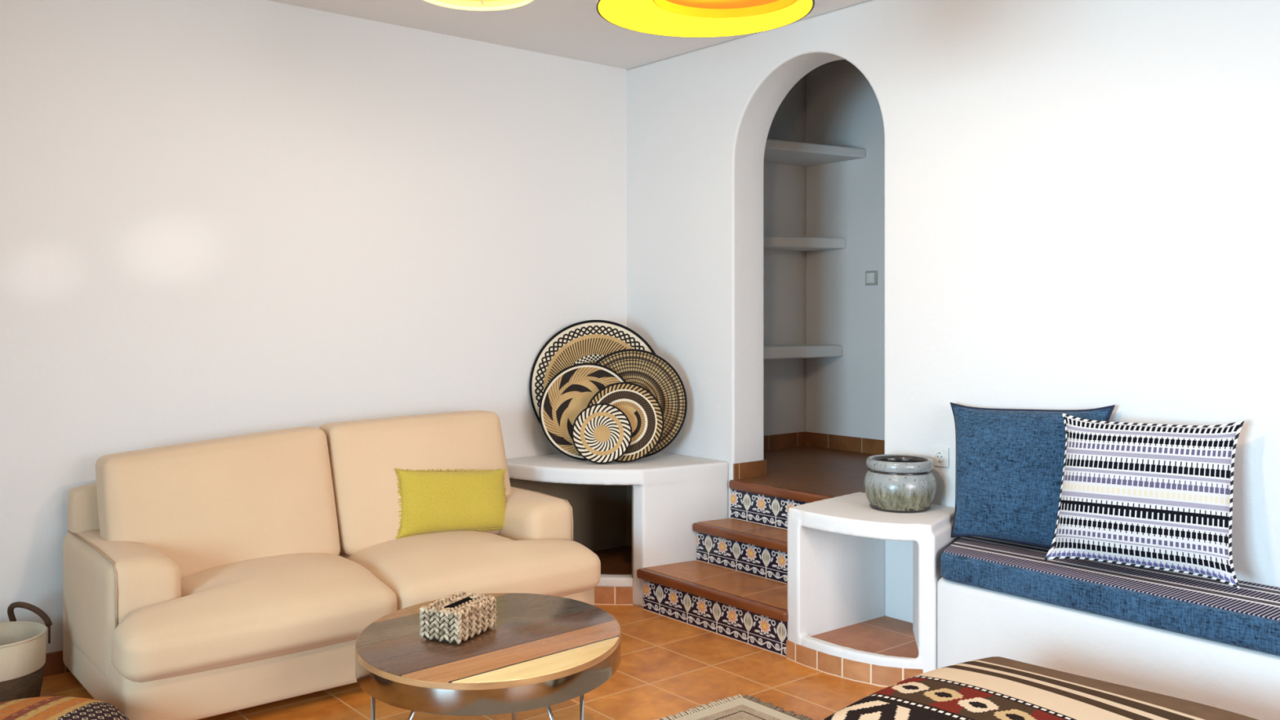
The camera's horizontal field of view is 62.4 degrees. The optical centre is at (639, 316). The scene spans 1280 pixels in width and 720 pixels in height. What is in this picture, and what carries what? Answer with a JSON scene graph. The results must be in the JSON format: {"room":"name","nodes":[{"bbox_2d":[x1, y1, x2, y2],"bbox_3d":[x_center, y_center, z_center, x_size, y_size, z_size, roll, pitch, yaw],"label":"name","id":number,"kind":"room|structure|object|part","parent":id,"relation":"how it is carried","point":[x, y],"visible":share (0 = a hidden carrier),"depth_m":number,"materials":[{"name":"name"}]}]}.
{"room":"living room","nodes":[
{"label":"living room","id":0,"kind":"room"},
{"bbox_2d":[0,0,626,653],"bbox_3d":[-2.680,0.050,4.168,6.600,3.000,0.200,0,0,-40],"label":"wall","id":1,"kind":"structure","parent":0,"point":[219,219],"depth_m":4.83,"materials":[{"name":"white paint"}]},
{"bbox_2d":[43,650,70,676],"bbox_3d":[-2.901,1.405,3.847,5.450,0.090,0.012,0,0,-40],"label":"baseboard","id":2,"kind":"structure","parent":1,"relation":"attached to","point":[54,664],"depth_m":4.28,"materials":[{"name":"tile"}]},
{"bbox_2d":[40,604,887,719],"bbox_3d":[-0.303,1.500,1.462,6.400,0.100,7.000,0,0,-40],"label":"floor","id":3,"kind":"structure","parent":0,"point":[668,666],"depth_m":4.11,"materials":[{"name":"tile"}]},
{"bbox_2d":[0,601,52,702],"bbox_3d":[-2.391,1.268,3.907,0.350,0.363,0.364,0,0,15],"label":"basket","id":4,"kind":"object","parent":3,"relation":"on","point":[22,643],"visible":0.94,"depth_m":3.88,"materials":[{"name":"beige fabric"}]},
{"bbox_3d":[-2.353,1.136,4.048,0.191,0.100,0.071,0,0,15],"label":"handle","id":5,"kind":"part","parent":4,"relation":"part of","materials":[{"name":"brown leather"}]},
{"bbox_2d":[0,696,128,719],"bbox_3d":[-1.908,1.337,3.223,0.650,0.225,0.650,0,0,-40],"label":"pouf","id":6,"kind":"object","parent":3,"relation":"on","point":[44,708],"visible":1,"depth_m":3.32,"materials":[{"name":"multicoloured fabric"}]},
{"bbox_2d":[62,409,600,719],"bbox_3d":[-1.246,0.957,4.492,2.009,0.986,1.044,0,0,-40],"label":"sofa","id":7,"kind":"object","parent":3,"relation":"on","point":[204,579],"visible":0.84,"depth_m":4.14,"materials":[{"name":"beige fabric"}]},
{"bbox_3d":[-1.532,0.943,4.832,1.935,0.535,0.155,0,0,-40],"label":"frame","id":8,"kind":"part","parent":7,"relation":"part of","materials":[{"name":"beige fabric"}]},
{"bbox_3d":[-1.988,1.078,4.031,0.250,0.468,0.807,0,0,-40],"label":"arm","id":9,"kind":"part","parent":7,"relation":"part of","materials":[{"name":"beige fabric"}]},
{"bbox_2d":[95,426,340,577],"bbox_3d":[-1.702,0.762,4.323,0.905,0.548,0.364,0,0,-40],"label":"cushion","id":10,"kind":"object","parent":7,"relation":"on","point":[205,505],"depth_m":4.23,"materials":[{"name":"beige fabric"}]},
{"bbox_2d":[111,552,396,682],"bbox_3d":[-1.570,1.121,4.101,1.011,0.310,0.856,0,0,-40],"label":"seat cushion","id":11,"kind":"object","parent":7,"relation":"on","point":[241,618],"depth_m":3.81,"materials":[{"name":"beige fabric"}]},
{"bbox_2d":[319,409,511,555],"bbox_3d":[-1.011,0.750,4.897,0.882,0.573,0.364,0,0,-40],"label":"cushion","id":12,"kind":"object","parent":7,"relation":"on","point":[364,455],"depth_m":4.70,"materials":[{"name":"beige fabric"}]},
{"bbox_2d":[394,468,506,538],"bbox_3d":[-0.852,0.839,4.827,0.590,0.333,0.137,0,0,-37],"label":"pillow","id":13,"kind":"object","parent":7,"relation":"on","point":[433,501],"visible":0.94,"depth_m":4.77,"materials":[{"name":"fabric"}]},
{"bbox_2d":[338,530,600,610],"bbox_3d":[-0.801,1.121,4.740,1.008,0.310,0.856,0,0,-40],"label":"seat cushion","id":14,"kind":"object","parent":7,"relation":"on","point":[417,569],"depth_m":4.50,"materials":[{"name":"beige fabric"}]},
{"bbox_3d":[-0.645,1.078,5.145,0.250,0.468,0.807,0,0,-40],"label":"arm","id":15,"kind":"part","parent":7,"relation":"part of","materials":[{"name":"beige fabric"}]},
{"bbox_2d":[355,592,620,719],"bbox_3d":[-0.488,1.236,3.459,0.901,0.413,0.923,0,0,-40],"label":"coffee table","id":16,"kind":"object","parent":3,"relation":"on","point":[542,651],"visible":0.91,"depth_m":3.19,"materials":[{"name":"brown wood"}]},
{"bbox_3d":[-0.738,1.282,3.147,0.200,0.322,0.043,0,0,32],"label":"leg","id":17,"kind":"part","parent":16,"relation":"part of","materials":[{"name":"silver metal"}]},
{"bbox_2d":[418,591,496,644],"bbox_3d":[-0.589,0.976,3.435,0.157,0.105,0.227,0,0,25],"label":"tissue box","id":18,"kind":"object","parent":16,"relation":"on","point":[457,617],"visible":1,"depth_m":3.36,"materials":[{"name":"wicker"}]},
{"bbox_3d":[-0.434,1.282,3.633,0.014,0.320,0.131,0,0,-3],"label":"leg","id":19,"kind":"part","parent":16,"relation":"part of","materials":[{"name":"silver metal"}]},
{"bbox_3d":[-0.222,1.278,3.156,0.153,0.312,0.039,0,0,-40],"label":"leg","id":20,"kind":"part","parent":16,"relation":"part of","materials":[{"name":"silver metal"}]},
{"bbox_2d":[506,452,728,606],"bbox_3d":[-0.167,1.105,5.567,0.943,0.690,0.853,0,0,-40],"label":"corner shelf","id":21,"kind":"object","parent":3,"relation":"on","point":[640,513],"visible":0.66,"depth_m":5.42,"materials":[{"name":"white paint"}]},
{"bbox_2d":[538,363,626,460],"bbox_3d":[-0.276,0.502,5.604,0.518,0.509,0.116,0,0,-5],"label":"woven tray","id":22,"kind":"object","parent":21,"relation":"on","point":[570,391],"visible":0.45,"depth_m":5.62,"materials":[{"name":"beige wicker"}]},
{"bbox_2d":[528,320,655,423],"bbox_3d":[-0.231,0.387,5.804,0.752,0.739,0.160,0,0,-9],"label":"woven tray","id":23,"kind":"object","parent":21,"relation":"on","point":[588,341],"visible":0.27,"depth_m":5.84,"materials":[{"name":"beige wicker"}]},
{"bbox_2d":[571,403,631,463],"bbox_3d":[-0.197,0.603,5.460,0.312,0.307,0.077,0,0,-3],"label":"woven tray","id":24,"kind":"object","parent":21,"relation":"on","point":[602,433],"visible":1,"depth_m":5.46,"materials":[{"name":"beige wicker"}]},
{"bbox_2d":[586,382,664,462],"bbox_3d":[-0.084,0.550,5.520,0.420,0.413,0.097,0,0,-1],"label":"woven tray","id":25,"kind":"object","parent":21,"relation":"on","point":[644,412],"visible":0.65,"depth_m":5.54,"materials":[{"name":"wicker"}]},
{"bbox_2d":[595,348,687,457],"bbox_3d":[-0.043,0.465,5.669,0.592,0.582,0.130,0,0,-1],"label":"woven tray","id":26,"kind":"object","parent":21,"relation":"on","point":[648,370],"visible":0.41,"depth_m":5.71,"materials":[{"name":"wicker"}]},
{"bbox_2d":[653,694,813,719],"bbox_3d":[-0.005,1.443,3.179,1.751,0.013,0.862,0,0,-40],"label":"rug","id":27,"kind":"object","parent":3,"relation":"on","point":[746,707],"visible":1,"depth_m":3.85,"materials":[{"name":"beige fabric"}]},
{"bbox_2d":[636,480,833,656],"bbox_3d":[0.517,1.150,5.035,0.571,0.600,0.999,0,0,-40],"label":"staircase","id":28,"kind":"structure","parent":3,"relation":"on","point":[735,588],"depth_m":5.07,"materials":[{"name":"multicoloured tile"}]},
{"bbox_2d":[786,492,961,686],"bbox_3d":[1.013,1.130,4.440,0.579,0.640,0.692,0,0,-40],"label":"table","id":29,"kind":"object","parent":3,"relation":"on","point":[838,625],"visible":0.77,"depth_m":4.42,"materials":[{"name":"white paint"}]},
{"bbox_2d":[863,453,936,512],"bbox_3d":[1.101,0.705,4.475,0.300,0.210,0.300,0,0,-40],"label":"glazed pot","id":30,"kind":"object","parent":29,"relation":"on","point":[893,482],"visible":1,"depth_m":4.36,"materials":[{"name":"ceramic"}]},
{"bbox_2d":[823,656,1257,719],"bbox_3d":[1.075,1.254,2.768,1.034,0.451,1.024,0,0,-40],"label":"pouf","id":31,"kind":"object","parent":3,"relation":"on","point":[994,687],"visible":1,"depth_m":2.87,"materials":[{"name":"multicoloured fabric"}]},
{"bbox_2d":[937,577,1279,719],"bbox_3d":[2.671,1.232,2.520,0.468,0.436,4.628,0,0,-40],"label":"bench","id":32,"kind":"object","parent":3,"relation":"on","point":[974,623],"visible":0.47,"depth_m":3.57,"materials":[{"name":"white paint"}]},
{"bbox_2d":[940,536,1279,656],"bbox_3d":[2.570,0.958,2.625,0.486,0.109,4.319,0,0,-40],"label":"seat pad","id":33,"kind":"object","parent":32,"relation":"on","point":[1247,616],"visible":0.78,"depth_m":3.58,"materials":[{"name":"blue fabric"}]},
{"bbox_2d":[950,402,1115,546],"bbox_3d":[1.494,0.613,4.144,0.187,0.572,0.698,0,0,-45],"label":"pillow","id":34,"kind":"object","parent":33,"relation":"on","point":[1010,462],"visible":0.7,"depth_m":4.11,"materials":[{"name":"fabric"}]},
{"bbox_2d":[1044,413,1244,588],"bbox_3d":[1.742,0.618,3.684,0.631,0.542,0.183,0,0,37],"label":"striped pillow","id":35,"kind":"object","parent":33,"relation":"on","point":[1159,496],"visible":1,"depth_m":3.61,"materials":[{"name":"white fabric"}]},
{"bbox_2d":[267,0,871,70],"bbox_3d":[-0.289,-1.500,1.473,6.836,0.100,7.400,0,0,-40],"label":"ceiling","id":36,"kind":"structure","parent":0,"point":[575,29],"depth_m":5.30,"materials":[{"name":"white paint"}]},
{"bbox_2d":[423,0,533,10],"bbox_3d":[-0.549,-1.261,3.508,0.414,0.376,0.414,0,0,-40],"label":"pendant lamp","id":37,"kind":"object","parent":36,"relation":"hanging from","point":[468,5],"visible":1,"depth_m":3.69,"materials":[{"name":"yellow"}]},
{"bbox_3d":[-0.549,-1.130,3.508,0.400,0.100,0.400,0,0,-40],"label":"lamp shade","id":38,"kind":"part","parent":37,"relation":"part of","materials":[{"name":"yellow"}]},
{"bbox_2d":[462,0,502,1],"bbox_3d":[-0.549,-1.104,3.508,0.376,0.004,0.376,0,0,-40],"label":"diffuser","id":39,"kind":"object","parent":37,"relation":"attached to","point":[463,0],"depth_m":3.68,"materials":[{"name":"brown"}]},
{"bbox_2d":[595,0,814,37],"bbox_3d":[0.180,-1.153,2.945,0.606,0.592,0.606,0,0,-40],"label":"pendant lamp","id":40,"kind":"object","parent":36,"relation":"hanging from","point":[672,18],"visible":1,"depth_m":3.14,"materials":[{"name":"yellow"}]},
{"bbox_2d":[666,0,778,8],"bbox_3d":[0.238,-0.917,2.945,0.396,0.004,0.396,0,0,-40],"label":"diffuser","id":41,"kind":"object","parent":40,"relation":"attached to","point":[671,4],"depth_m":3.09,"materials":[{"name":"orange"}]},
{"bbox_3d":[0.238,-0.940,2.945,0.410,0.100,0.410,0,0,-40],"label":"lamp shade","id":42,"kind":"part","parent":40,"relation":"part of","materials":[{"name":"yellow"}]},
{"bbox_2d":[763,75,805,435],"bbox_3d":[0.675,-0.325,6.731,1.364,3.150,0.142,0,0,-40],"label":"wall","id":43,"kind":"structure","parent":0,"point":[784,184],"depth_m":6.86,"materials":[{"name":"white paint"}]},
{"bbox_2d":[763,431,804,450],"bbox_3d":[0.645,0.804,6.606,1.159,0.092,0.012,0,0,-40],"label":"baseboard","id":44,"kind":"structure","parent":43,"relation":"attached to","point":[790,439],"depth_m":6.84,"materials":[{"name":"tile"}]},
{"bbox_2d":[763,344,842,359],"bbox_3d":[0.770,0.219,6.505,1.094,0.072,0.324,0,0,-40],"label":"wall shelf","id":45,"kind":"object","parent":43,"relation":"attached to","point":[788,351],"visible":0.52,"depth_m":6.50,"materials":[{"name":"white paint"}]},
{"bbox_2d":[763,235,845,251],"bbox_3d":[0.916,-0.466,6.612,0.734,0.068,0.348,0,0,-40],"label":"wall shelf","id":46,"kind":"object","parent":43,"relation":"attached to","point":[791,243],"visible":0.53,"depth_m":6.63,"materials":[{"name":"white paint"}]},
{"bbox_2d":[764,138,865,166],"bbox_3d":[0.828,-1.018,6.435,1.094,0.059,0.507,0,0,-40],"label":"wall shelf","id":47,"kind":"object","parent":43,"relation":"attached to","point":[785,152],"visible":0.52,"depth_m":6.48,"materials":[{"name":"white paint"}]},
{"bbox_2d":[733,445,875,529],"bbox_3d":[2.613,1.000,4.051,1.395,0.300,6.458,0,0,-40],"label":"floor","id":48,"kind":"structure","parent":0,"point":[833,473],"depth_m":5.83,"materials":[{"name":"tile"}]},
{"bbox_2d":[805,59,884,439],"bbox_3d":[3.229,-0.325,4.562,0.205,3.150,6.458,0,0,-40],"label":"wall","id":49,"kind":"structure","parent":0,"point":[845,394],"depth_m":6.72,"materials":[{"name":"white paint"}]},
{"bbox_2d":[804,431,884,454],"bbox_3d":[3.146,0.804,4.492,0.012,0.092,6.436,0,0,-40],"label":"baseboard","id":50,"kind":"structure","parent":49,"relation":"attached to","point":[869,446],"depth_m":6.70,"materials":[{"name":"tile"}]},
{"bbox_2d":[865,271,877,285],"bbox_3d":[1.432,-0.239,6.548,0.020,0.089,0.086,0,0,-40],"label":"light switch","id":51,"kind":"object","parent":49,"relation":"attached to","point":[871,277],"visible":1,"depth_m":6.54,"materials":[{"name":"white plastic"}]},
{"bbox_2d":[626,0,1279,622],"bbox_3d":[2.250,0.050,3.581,0.236,3.000,7.400,0,0,-40],"label":"wall","id":52,"kind":"structure","parent":0,"point":[1082,197],"depth_m":4.29,"materials":[{"name":"white paint"}]},
{"bbox_2d":[733,459,766,479],"bbox_3d":[0.584,0.809,5.591,0.241,0.082,0.012,0,0,-40],"label":"baseboard","id":53,"kind":"structure","parent":52,"relation":"attached to","point":[758,468],"depth_m":5.58,"materials":[{"name":"tile"}]},
{"bbox_2d":[931,445,949,467],"bbox_3d":[1.290,0.602,4.541,0.014,0.084,0.084,0,0,-40],"label":"wall socket","id":54,"kind":"object","parent":52,"relation":"attached to","point":[940,455],"visible":0.91,"depth_m":4.54,"materials":[{"name":"white plastic"}]}
]}

